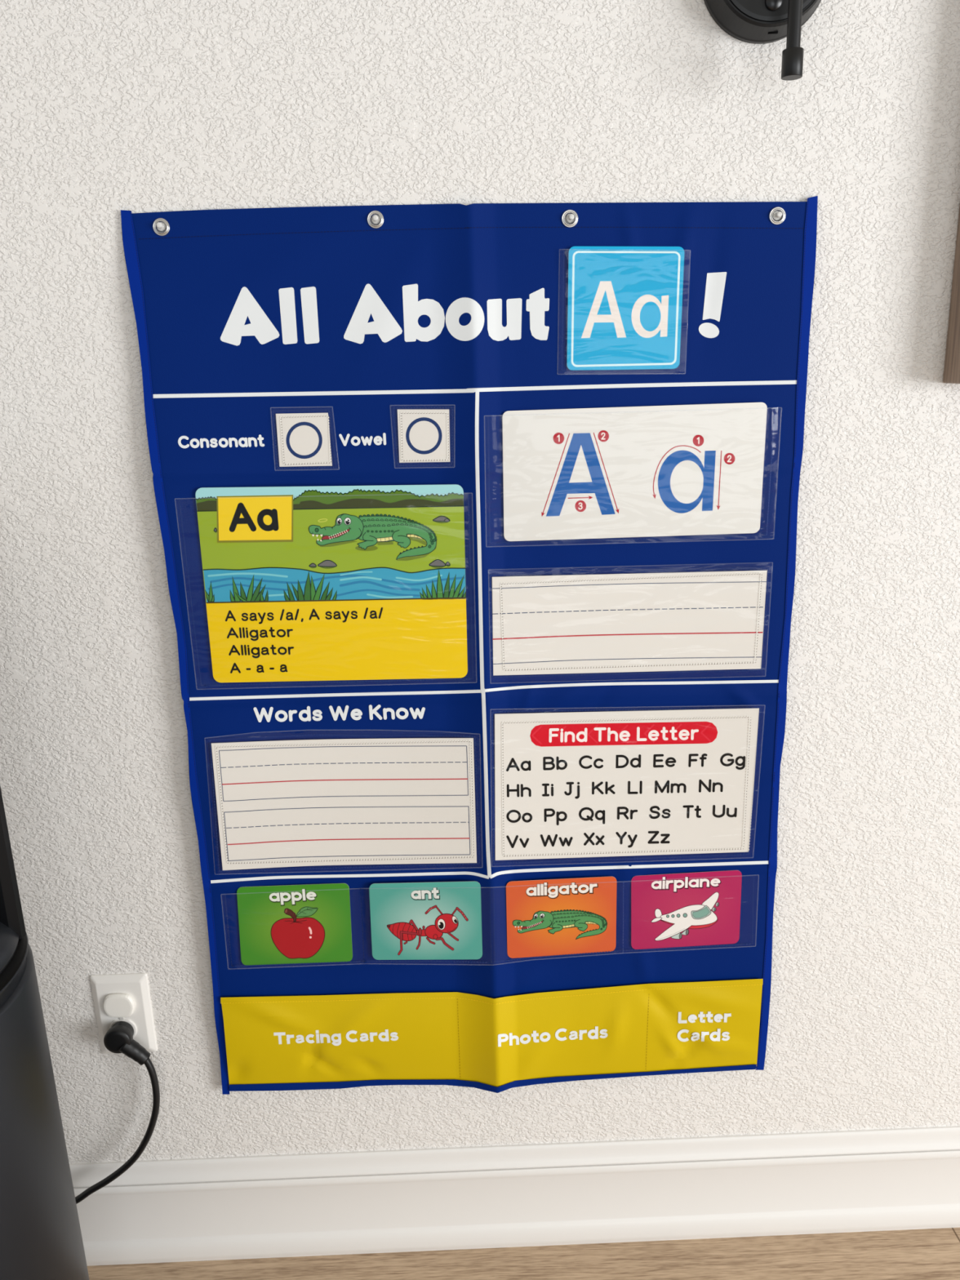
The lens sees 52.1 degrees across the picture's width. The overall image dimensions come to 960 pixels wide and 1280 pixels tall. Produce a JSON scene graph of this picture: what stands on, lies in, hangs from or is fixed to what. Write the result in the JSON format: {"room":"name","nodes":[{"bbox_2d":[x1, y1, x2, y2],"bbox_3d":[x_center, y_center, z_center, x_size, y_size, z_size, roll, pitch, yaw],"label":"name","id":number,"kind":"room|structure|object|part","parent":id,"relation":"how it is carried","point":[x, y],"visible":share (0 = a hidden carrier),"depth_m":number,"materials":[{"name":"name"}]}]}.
{"room":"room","nodes":[
{"label":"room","id":0,"kind":"room"},
{"bbox_2d":[0,0,959,1163],"bbox_3d":[0.171,-0.365,1.090,4.800,2.550,0.100,-2,16,-1],"label":"wall","id":1,"kind":"structure","parent":0,"point":[108,107],"depth_m":1.08,"materials":[{"name":"white paint"}]},
{"bbox_2d":[89,973,157,1053],"bbox_3d":[-0.455,0.480,1.253,0.072,0.116,0.013,-2,16,-1],"label":"electrical outlet","id":2,"kind":"object","parent":1,"relation":"attached to","point":[135,984],"depth_m":1.25,"materials":[{"name":"white plastic"}]},
{"bbox_3d":[-0.457,0.463,1.244,0.039,0.034,0.007,-2,16,-1],"label":"outlet cover","id":3,"kind":"part","parent":2,"relation":"part of","materials":[{"name":"white plastic"}]},
{"bbox_2d":[110,1019,137,1037],"bbox_3d":[-0.456,0.498,1.258,0.034,0.029,0.003,-2,16,-1],"label":"receptacle","id":4,"kind":"object","parent":2,"relation":"attached to","point":[133,1023],"depth_m":1.25,"materials":[{"name":"white plastic"}]},
{"bbox_2d":[120,195,817,1094],"bbox_3d":[0.006,0.070,1.138,0.715,1.072,0.030,-2,16,-1],"label":"pocket chart","id":5,"kind":"object","parent":1,"relation":"attached to","point":[245,317],"visible":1,"depth_m":1.09,"materials":[{"name":"blue fabric"}]},
{"bbox_2d":[156,222,166,231],"bbox_3d":[-0.326,-0.423,1.005,0.010,0.010,0.015,-2,16,-1],"label":"pin","id":6,"kind":"object","parent":5,"relation":"attached to","point":[161,226],"visible":1,"depth_m":1.00,"materials":[{"name":"white plastic"}]},
{"bbox_2d":[236,883,352,965],"bbox_3d":[-0.229,0.353,1.216,0.139,0.115,0.001,-3,16,-5],"label":"picture card","id":7,"kind":"object","parent":5,"relation":"in","point":[308,923],"visible":1,"depth_m":1.22,"materials":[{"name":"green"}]},
{"bbox_2d":[275,413,332,466],"bbox_3d":[-0.190,-0.216,1.062,0.057,0.057,0.001,-2,16,-1],"label":"card","id":8,"kind":"object","parent":5,"relation":"attached to","point":[305,439],"visible":1,"depth_m":1.06,"materials":[{"name":"white paper"}]},
{"bbox_2d":[195,484,467,682],"bbox_3d":[-0.161,-0.060,1.098,0.292,0.228,0.001,-2,16,-2],"label":"card","id":9,"kind":"object","parent":5,"relation":"attached to","point":[325,583],"visible":1,"depth_m":1.10,"materials":[{"name":"yellow paper"}]},
{"bbox_2d":[211,737,476,870],"bbox_3d":[-0.159,0.195,1.171,0.307,0.171,0.010,-2,16,-2],"label":"sheet","id":10,"kind":"object","parent":5,"relation":"in","point":[404,800],"visible":1,"depth_m":1.17,"materials":[{"name":"white paper"}]},
{"bbox_2d":[371,214,380,224],"bbox_3d":[-0.107,-0.432,1.008,0.010,0.010,0.014,-2,16,-1],"label":"pin","id":11,"kind":"object","parent":5,"relation":"attached to","point":[375,219],"visible":1,"depth_m":1.01,"materials":[{"name":"white plastic"}]},
{"bbox_2d":[397,408,449,462],"bbox_3d":[-0.060,-0.221,1.063,0.056,0.057,0.002,-2,16,1],"label":"card","id":12,"kind":"object","parent":5,"relation":"attached to","point":[424,437],"visible":1,"depth_m":1.06,"materials":[{"name":"white paper"}]},
{"bbox_2d":[368,880,482,959],"bbox_3d":[-0.067,0.348,1.217,0.139,0.109,0.001,-1,16,2],"label":"picture card","id":13,"kind":"object","parent":5,"relation":"in","point":[438,920],"visible":1,"depth_m":1.22,"materials":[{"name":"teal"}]},
{"bbox_2d":[506,876,617,958],"bbox_3d":[0.101,0.345,1.221,0.137,0.108,0.002,-2,16,-3],"label":"picture card","id":14,"kind":"object","parent":5,"relation":"in","point":[563,916],"visible":1,"depth_m":1.22,"materials":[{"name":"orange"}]},
{"bbox_2d":[565,213,574,222],"bbox_3d":[0.094,-0.435,1.013,0.010,0.010,0.014,-2,16,-1],"label":"pin","id":15,"kind":"object","parent":5,"relation":"attached to","point":[570,218],"visible":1,"depth_m":1.01,"materials":[{"name":"white plastic"}]},
{"bbox_2d":[566,246,684,370],"bbox_3d":[0.152,-0.348,1.033,0.123,0.125,0.002,-2,16,-1],"label":"card","id":16,"kind":"object","parent":5,"relation":"in","point":[625,303],"visible":1,"depth_m":1.03,"materials":[{"name":"blue paper"}]},
{"bbox_2d":[494,707,759,860],"bbox_3d":[0.172,0.173,1.172,0.313,0.192,0.008,-2,16,-1],"label":"sheet","id":17,"kind":"object","parent":5,"relation":"in","point":[633,785],"visible":1,"depth_m":1.17,"materials":[{"name":"white paper"}]},
{"bbox_2d":[492,570,767,675],"bbox_3d":[0.169,-0.019,1.121,0.311,0.119,0.006,-2,16,-1],"label":"sheet","id":18,"kind":"object","parent":5,"relation":"in","point":[698,620],"visible":1,"depth_m":1.12,"materials":[{"name":"white paper"}]},
{"bbox_2d":[502,402,767,541],"bbox_3d":[0.168,-0.183,1.076,0.286,0.143,0.001,-2,16,0],"label":"card","id":19,"kind":"object","parent":5,"relation":"attached to","point":[695,469],"visible":1,"depth_m":1.08,"materials":[{"name":"white paper"}]},
{"bbox_2d":[631,870,742,949],"bbox_3d":[0.257,0.337,1.226,0.137,0.107,0.001,-2,16,0],"label":"picture card","id":20,"kind":"object","parent":5,"relation":"in","point":[684,909],"visible":1,"depth_m":1.23,"materials":[{"name":"pink paper"}]},
{"bbox_2d":[772,210,782,220],"bbox_3d":[0.307,-0.439,1.016,0.010,0.010,0.016,-2,16,-1],"label":"pin","id":21,"kind":"object","parent":5,"relation":"attached to","point":[777,215],"visible":1,"depth_m":1.01,"materials":[{"name":"white plastic"}]},
{"bbox_2d":[69,1125,959,1266],"bbox_3d":[0.205,0.755,1.344,4.800,0.156,0.018,-2,16,-1],"label":"baseboard","id":22,"kind":"structure","parent":1,"relation":"attached to","point":[163,1211],"depth_m":1.34,"materials":[{"name":"white paint"}]},
{"bbox_2d":[703,0,821,80],"bbox_3d":[0.278,-0.646,0.924,0.125,0.225,0.072,-2,16,-1],"label":"wall sconce","id":23,"kind":"object","parent":1,"relation":"attached to","point":[750,21],"visible":1,"depth_m":0.94,"materials":[{"name":"black metal"}]},
{"bbox_3d":[0.291,-0.649,0.896,0.013,0.205,0.013,-2,16,-1],"label":"rod","id":24,"kind":"part","parent":23,"relation":"part of","materials":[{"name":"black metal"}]},
{"bbox_2d":[942,206,959,383],"bbox_3d":[0.704,-0.580,0.970,0.420,0.620,0.040,-2,16,-1],"label":"wooden board","id":25,"kind":"object","parent":1,"relation":"attached to","point":[952,362],"visible":1,"depth_m":1.04,"materials":[{"name":"brown wood"}]},
{"bbox_2d":[87,1227,959,1279],"bbox_3d":[0.247,1.285,-0.159,4.800,0.050,3.200,-2,16,-1],"label":"floor","id":26,"kind":"structure","parent":0,"point":[925,1254],"depth_m":1.33,"materials":[{"name":"brown wood"}]},
{"bbox_2d":[0,786,89,1279],"bbox_3d":[-0.598,0.409,0.976,0.300,1.067,0.300,-2,16,-1],"label":"appliance","id":27,"kind":"object","parent":26,"relation":"on","point":[41,1238],"visible":1,"depth_m":0.98,"materials":[{"name":"grey metal"}]},
{"bbox_3d":[-0.602,0.093,0.946,0.262,0.442,0.034,-2,16,-1],"label":"upright panel","id":28,"kind":"part","parent":27,"relation":"part of","materials":[{"name":"black"}]},
{"bbox_2d":[75,1021,159,1204],"bbox_3d":[-0.532,0.644,1.262,0.244,0.314,0.052,-7,16,-16],"label":"power cord","id":29,"kind":"object","parent":27,"relation":"attached to","point":[118,1038],"visible":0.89,"depth_m":1.25,"materials":[{"name":"black rubber"}]}
]}

